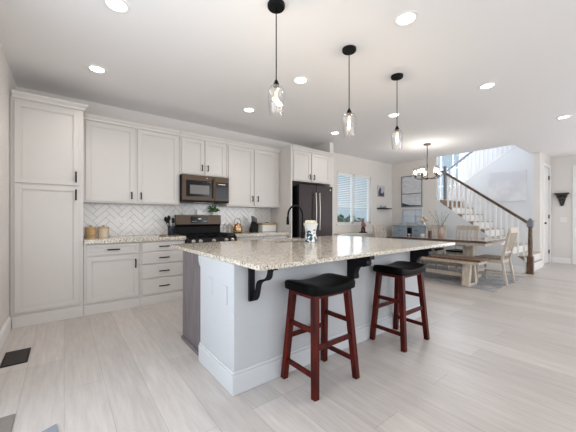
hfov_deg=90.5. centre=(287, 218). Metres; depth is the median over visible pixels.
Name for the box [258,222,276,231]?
bread box
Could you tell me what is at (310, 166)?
upper cabinet
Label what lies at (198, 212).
power outlet
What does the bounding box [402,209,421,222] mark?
decor
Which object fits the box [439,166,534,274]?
stair railing
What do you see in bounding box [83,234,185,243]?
countertop
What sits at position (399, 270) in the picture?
bar stool
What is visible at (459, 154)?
window
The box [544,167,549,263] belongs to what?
door
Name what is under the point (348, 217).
tree
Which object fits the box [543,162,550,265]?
trim
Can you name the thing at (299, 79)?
recessed light
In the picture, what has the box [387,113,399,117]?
recessed light
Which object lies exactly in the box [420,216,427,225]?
dried flower arrangement
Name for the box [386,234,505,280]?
dining table
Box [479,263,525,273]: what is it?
baseboard
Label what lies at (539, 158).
wall
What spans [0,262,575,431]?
floor
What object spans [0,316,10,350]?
baseboard
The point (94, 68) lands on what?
recessed light
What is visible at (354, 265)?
corbel bracket
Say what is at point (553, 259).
baseboard
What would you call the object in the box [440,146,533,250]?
wall
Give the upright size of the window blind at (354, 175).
0.960 m
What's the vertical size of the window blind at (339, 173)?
0.960 m
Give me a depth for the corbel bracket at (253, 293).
1.99 m
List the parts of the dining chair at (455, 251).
seat, leg, rail, leg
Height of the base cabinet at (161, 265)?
0.882 m
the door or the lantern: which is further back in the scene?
the door
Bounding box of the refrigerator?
[292,184,331,237]
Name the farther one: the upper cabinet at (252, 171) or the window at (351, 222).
the window at (351, 222)
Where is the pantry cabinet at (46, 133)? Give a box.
[10,89,87,328]
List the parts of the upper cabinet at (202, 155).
door, crown moulding, door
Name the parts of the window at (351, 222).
sill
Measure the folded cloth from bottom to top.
0.010 m
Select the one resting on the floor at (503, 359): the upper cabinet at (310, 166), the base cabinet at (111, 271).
the base cabinet at (111, 271)
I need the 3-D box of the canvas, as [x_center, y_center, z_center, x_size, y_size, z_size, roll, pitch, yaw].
[5.830,-0.855,7.608,0.034,0.790,0.820,0,0,-38]
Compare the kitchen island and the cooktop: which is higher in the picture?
the cooktop
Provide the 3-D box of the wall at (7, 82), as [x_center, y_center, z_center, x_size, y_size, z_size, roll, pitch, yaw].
[-0.885,-0.230,0.246,0.150,2.860,8.680,0,0,-38]
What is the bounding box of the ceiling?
[0,0,575,163]
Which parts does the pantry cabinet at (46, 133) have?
door, door, crown moulding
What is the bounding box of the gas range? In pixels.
[175,215,236,242]
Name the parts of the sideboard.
drawer, drawer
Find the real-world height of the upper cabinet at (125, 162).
1.155 m
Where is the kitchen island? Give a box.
[181,251,420,396]
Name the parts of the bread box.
lid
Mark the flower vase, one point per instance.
(440, 232)
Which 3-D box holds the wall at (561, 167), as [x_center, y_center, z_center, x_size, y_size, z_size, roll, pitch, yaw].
[8.865,-0.230,5.832,0.150,2.860,5.440,0,0,-38]
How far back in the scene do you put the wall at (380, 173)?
7.20 m
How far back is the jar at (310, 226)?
3.45 m
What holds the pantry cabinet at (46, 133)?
on the floor at (503, 359)
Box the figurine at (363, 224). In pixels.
[359,218,366,232]
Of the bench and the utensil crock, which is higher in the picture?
the utensil crock
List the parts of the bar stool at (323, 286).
leg, leg, seat, seat frame, leg, leg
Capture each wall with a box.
[0,42,16,330]
[17,87,391,235]
[311,142,333,235]
[392,157,525,266]
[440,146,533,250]
[460,145,513,181]
[534,152,550,262]
[551,155,575,263]
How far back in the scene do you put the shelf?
7.61 m
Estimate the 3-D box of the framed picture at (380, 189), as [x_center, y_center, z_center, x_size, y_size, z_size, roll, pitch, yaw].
[2.734,-0.795,8.393,0.340,0.330,0.021,0,0,-38]
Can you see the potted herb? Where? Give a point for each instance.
(210, 208)
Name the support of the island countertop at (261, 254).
on the kitchen island
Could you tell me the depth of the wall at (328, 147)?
6.27 m
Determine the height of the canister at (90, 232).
0.170 m
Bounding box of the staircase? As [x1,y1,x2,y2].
[448,207,542,270]
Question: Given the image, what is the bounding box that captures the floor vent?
[0,347,30,367]
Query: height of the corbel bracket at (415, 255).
0.245 m
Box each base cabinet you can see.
[83,242,139,315]
[140,240,184,305]
[237,235,287,240]
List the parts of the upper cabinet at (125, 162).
door, crown moulding, door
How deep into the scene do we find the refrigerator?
5.65 m
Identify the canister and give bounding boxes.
[85,225,96,237]
[98,225,108,237]
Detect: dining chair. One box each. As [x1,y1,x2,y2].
[372,225,385,237]
[426,225,446,268]
[446,225,479,270]
[475,227,518,285]
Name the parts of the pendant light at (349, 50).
cord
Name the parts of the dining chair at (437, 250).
rail, leg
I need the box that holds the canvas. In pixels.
[489,170,526,201]
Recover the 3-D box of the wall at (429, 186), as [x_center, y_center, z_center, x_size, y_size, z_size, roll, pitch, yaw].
[4.193,-0.380,7.569,0.100,3.160,3.420,0,0,-38]
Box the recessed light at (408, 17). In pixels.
[393,10,418,26]
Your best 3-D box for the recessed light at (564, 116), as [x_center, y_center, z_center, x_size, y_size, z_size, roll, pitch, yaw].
[4.511,-1.655,4.668,0.196,0.008,0.196,0,0,-38]
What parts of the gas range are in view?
control panel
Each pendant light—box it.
[267,0,284,104]
[342,45,355,134]
[391,73,402,142]
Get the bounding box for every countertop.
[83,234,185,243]
[170,235,454,270]
[227,231,288,236]
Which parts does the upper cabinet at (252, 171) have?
door, crown moulding, door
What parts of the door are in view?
panel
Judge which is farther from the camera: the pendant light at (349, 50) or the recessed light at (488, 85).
the recessed light at (488, 85)
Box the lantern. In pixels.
[407,227,411,235]
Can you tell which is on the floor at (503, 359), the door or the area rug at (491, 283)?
the area rug at (491, 283)
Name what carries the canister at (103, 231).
on the countertop at (138, 238)
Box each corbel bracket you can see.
[248,268,277,301]
[347,256,374,278]
[410,248,434,262]
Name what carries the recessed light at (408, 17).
in the ceiling
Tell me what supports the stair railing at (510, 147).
attached to the wall at (515, 159)
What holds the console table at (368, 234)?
on the floor at (503, 359)
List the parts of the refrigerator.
door, handle, handle, door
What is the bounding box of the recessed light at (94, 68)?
[86,64,106,73]
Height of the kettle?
0.278 m
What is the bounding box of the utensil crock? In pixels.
[164,216,174,234]
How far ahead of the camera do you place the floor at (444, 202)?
7.95 m
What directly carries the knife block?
on the countertop at (243, 234)
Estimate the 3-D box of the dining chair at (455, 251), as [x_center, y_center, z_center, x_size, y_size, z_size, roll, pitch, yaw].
[3.959,0.677,6.458,0.560,1.034,0.519,0,0,-38]
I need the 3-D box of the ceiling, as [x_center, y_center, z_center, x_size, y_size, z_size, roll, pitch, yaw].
[3.490,-1.810,3.676,11.270,0.300,8.680,0,0,-38]
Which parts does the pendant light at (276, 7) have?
cord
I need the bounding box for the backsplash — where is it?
[83,203,269,236]
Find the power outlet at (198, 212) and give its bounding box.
[196,210,202,214]
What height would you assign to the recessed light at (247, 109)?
0.008 m
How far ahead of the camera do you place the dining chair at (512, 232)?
5.23 m
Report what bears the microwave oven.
attached to the upper cabinet at (202, 155)
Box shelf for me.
[554,192,569,205]
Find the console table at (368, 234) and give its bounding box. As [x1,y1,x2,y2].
[334,232,386,237]
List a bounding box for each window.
[336,174,372,224]
[438,154,459,186]
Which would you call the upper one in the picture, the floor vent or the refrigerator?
the refrigerator
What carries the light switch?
attached to the wall at (561, 167)
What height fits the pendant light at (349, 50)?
0.854 m
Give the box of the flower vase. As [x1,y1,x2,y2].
[429,211,450,236]
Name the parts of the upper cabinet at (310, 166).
door, crown moulding, door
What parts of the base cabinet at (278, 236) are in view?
drawer, drawer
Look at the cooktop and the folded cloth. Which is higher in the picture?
the cooktop
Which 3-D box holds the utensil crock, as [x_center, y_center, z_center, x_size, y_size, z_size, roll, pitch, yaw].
[-1.863,0.106,4.486,0.165,0.312,0.107,0,0,-38]
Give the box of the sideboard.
[392,225,431,263]
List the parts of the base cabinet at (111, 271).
drawer, door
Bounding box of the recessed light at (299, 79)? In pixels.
[292,76,308,83]
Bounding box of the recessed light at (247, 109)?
[242,107,254,112]
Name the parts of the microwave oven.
door, handle, control panel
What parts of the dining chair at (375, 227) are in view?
rail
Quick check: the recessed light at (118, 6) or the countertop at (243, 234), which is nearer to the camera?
the recessed light at (118, 6)
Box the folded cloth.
[42,423,57,431]
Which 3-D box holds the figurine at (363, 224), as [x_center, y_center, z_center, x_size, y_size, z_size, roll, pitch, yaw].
[1.954,0.181,7.428,0.200,0.379,0.200,0,0,-38]
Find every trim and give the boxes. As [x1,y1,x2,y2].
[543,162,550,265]
[572,165,575,264]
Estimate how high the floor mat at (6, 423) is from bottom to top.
0.010 m
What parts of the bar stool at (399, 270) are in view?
leg, leg, seat, seat frame, leg, leg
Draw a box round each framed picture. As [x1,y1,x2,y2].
[377,185,384,196]
[401,174,421,206]
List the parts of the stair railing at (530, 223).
newel post, handrail, newel post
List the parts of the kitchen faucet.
spout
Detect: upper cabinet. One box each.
[83,113,179,205]
[179,131,227,177]
[219,140,280,207]
[292,145,332,185]
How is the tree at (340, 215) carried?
on the ground
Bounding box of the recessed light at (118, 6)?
[102,0,130,13]
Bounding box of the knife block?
[249,216,257,231]
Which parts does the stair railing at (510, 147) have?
handrail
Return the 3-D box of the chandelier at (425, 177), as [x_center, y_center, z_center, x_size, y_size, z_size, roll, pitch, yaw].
[3.082,-1.264,6.341,0.566,0.789,0.584,0,0,-38]
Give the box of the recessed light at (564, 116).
[556,115,571,118]
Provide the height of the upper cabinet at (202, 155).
0.670 m
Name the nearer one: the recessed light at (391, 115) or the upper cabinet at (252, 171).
the recessed light at (391, 115)
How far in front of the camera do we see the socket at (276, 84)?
2.20 m
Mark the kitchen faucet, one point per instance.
(299, 207)
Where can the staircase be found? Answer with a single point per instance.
(538, 263)
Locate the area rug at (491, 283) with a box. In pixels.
[423,264,524,291]
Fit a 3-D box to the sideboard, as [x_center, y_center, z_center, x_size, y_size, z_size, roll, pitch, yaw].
[3.474,0.695,7.984,0.480,1.010,0.970,0,0,-38]
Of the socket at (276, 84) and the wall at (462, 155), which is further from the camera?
the wall at (462, 155)
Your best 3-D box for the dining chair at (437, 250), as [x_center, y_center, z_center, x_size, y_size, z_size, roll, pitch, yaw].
[3.527,0.677,7.009,0.560,1.034,0.519,0,0,-38]
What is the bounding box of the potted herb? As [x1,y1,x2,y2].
[208,204,219,214]
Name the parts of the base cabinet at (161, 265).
drawer, drawer, drawer, drawer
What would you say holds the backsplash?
attached to the wall at (380, 173)
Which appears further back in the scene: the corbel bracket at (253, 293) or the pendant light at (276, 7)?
the pendant light at (276, 7)
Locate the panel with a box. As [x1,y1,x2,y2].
[270,145,291,237]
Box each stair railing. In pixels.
[438,145,514,199]
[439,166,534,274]
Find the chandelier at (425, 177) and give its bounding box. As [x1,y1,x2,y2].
[412,143,440,179]
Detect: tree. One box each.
[337,214,349,221]
[341,215,361,221]
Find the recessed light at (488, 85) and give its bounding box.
[478,82,496,89]
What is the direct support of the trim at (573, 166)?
attached to the wall at (561, 167)
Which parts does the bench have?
seat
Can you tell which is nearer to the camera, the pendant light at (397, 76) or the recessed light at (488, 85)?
the pendant light at (397, 76)
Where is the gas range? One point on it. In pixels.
(196, 228)
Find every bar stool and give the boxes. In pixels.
[281,273,359,401]
[369,261,429,351]
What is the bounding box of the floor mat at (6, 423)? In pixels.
[0,414,14,431]
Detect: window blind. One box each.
[337,172,352,209]
[353,174,369,209]
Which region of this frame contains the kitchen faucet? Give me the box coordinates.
[286,205,305,237]
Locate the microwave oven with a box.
[179,174,228,203]
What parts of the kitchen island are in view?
shoe moulding, panel, plate, plate, baseboard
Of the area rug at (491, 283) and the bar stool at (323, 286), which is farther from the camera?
the area rug at (491, 283)
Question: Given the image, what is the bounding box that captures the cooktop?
[186,235,236,239]
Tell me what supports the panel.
on the floor at (503, 359)
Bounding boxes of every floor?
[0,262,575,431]
[440,200,462,206]
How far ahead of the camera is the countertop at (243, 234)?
5.13 m
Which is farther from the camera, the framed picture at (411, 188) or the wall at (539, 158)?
the framed picture at (411, 188)
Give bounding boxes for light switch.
[560,217,566,221]
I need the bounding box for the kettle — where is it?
[231,218,242,232]
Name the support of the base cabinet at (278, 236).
on the floor at (503, 359)
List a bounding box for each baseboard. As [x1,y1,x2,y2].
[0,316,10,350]
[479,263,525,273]
[551,257,570,263]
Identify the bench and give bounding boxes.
[421,253,488,286]
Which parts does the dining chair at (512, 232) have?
leg, leg, seat, leg, rail, leg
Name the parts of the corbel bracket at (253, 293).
plate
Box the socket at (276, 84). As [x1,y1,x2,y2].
[273,79,278,87]
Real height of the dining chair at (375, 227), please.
1.034 m

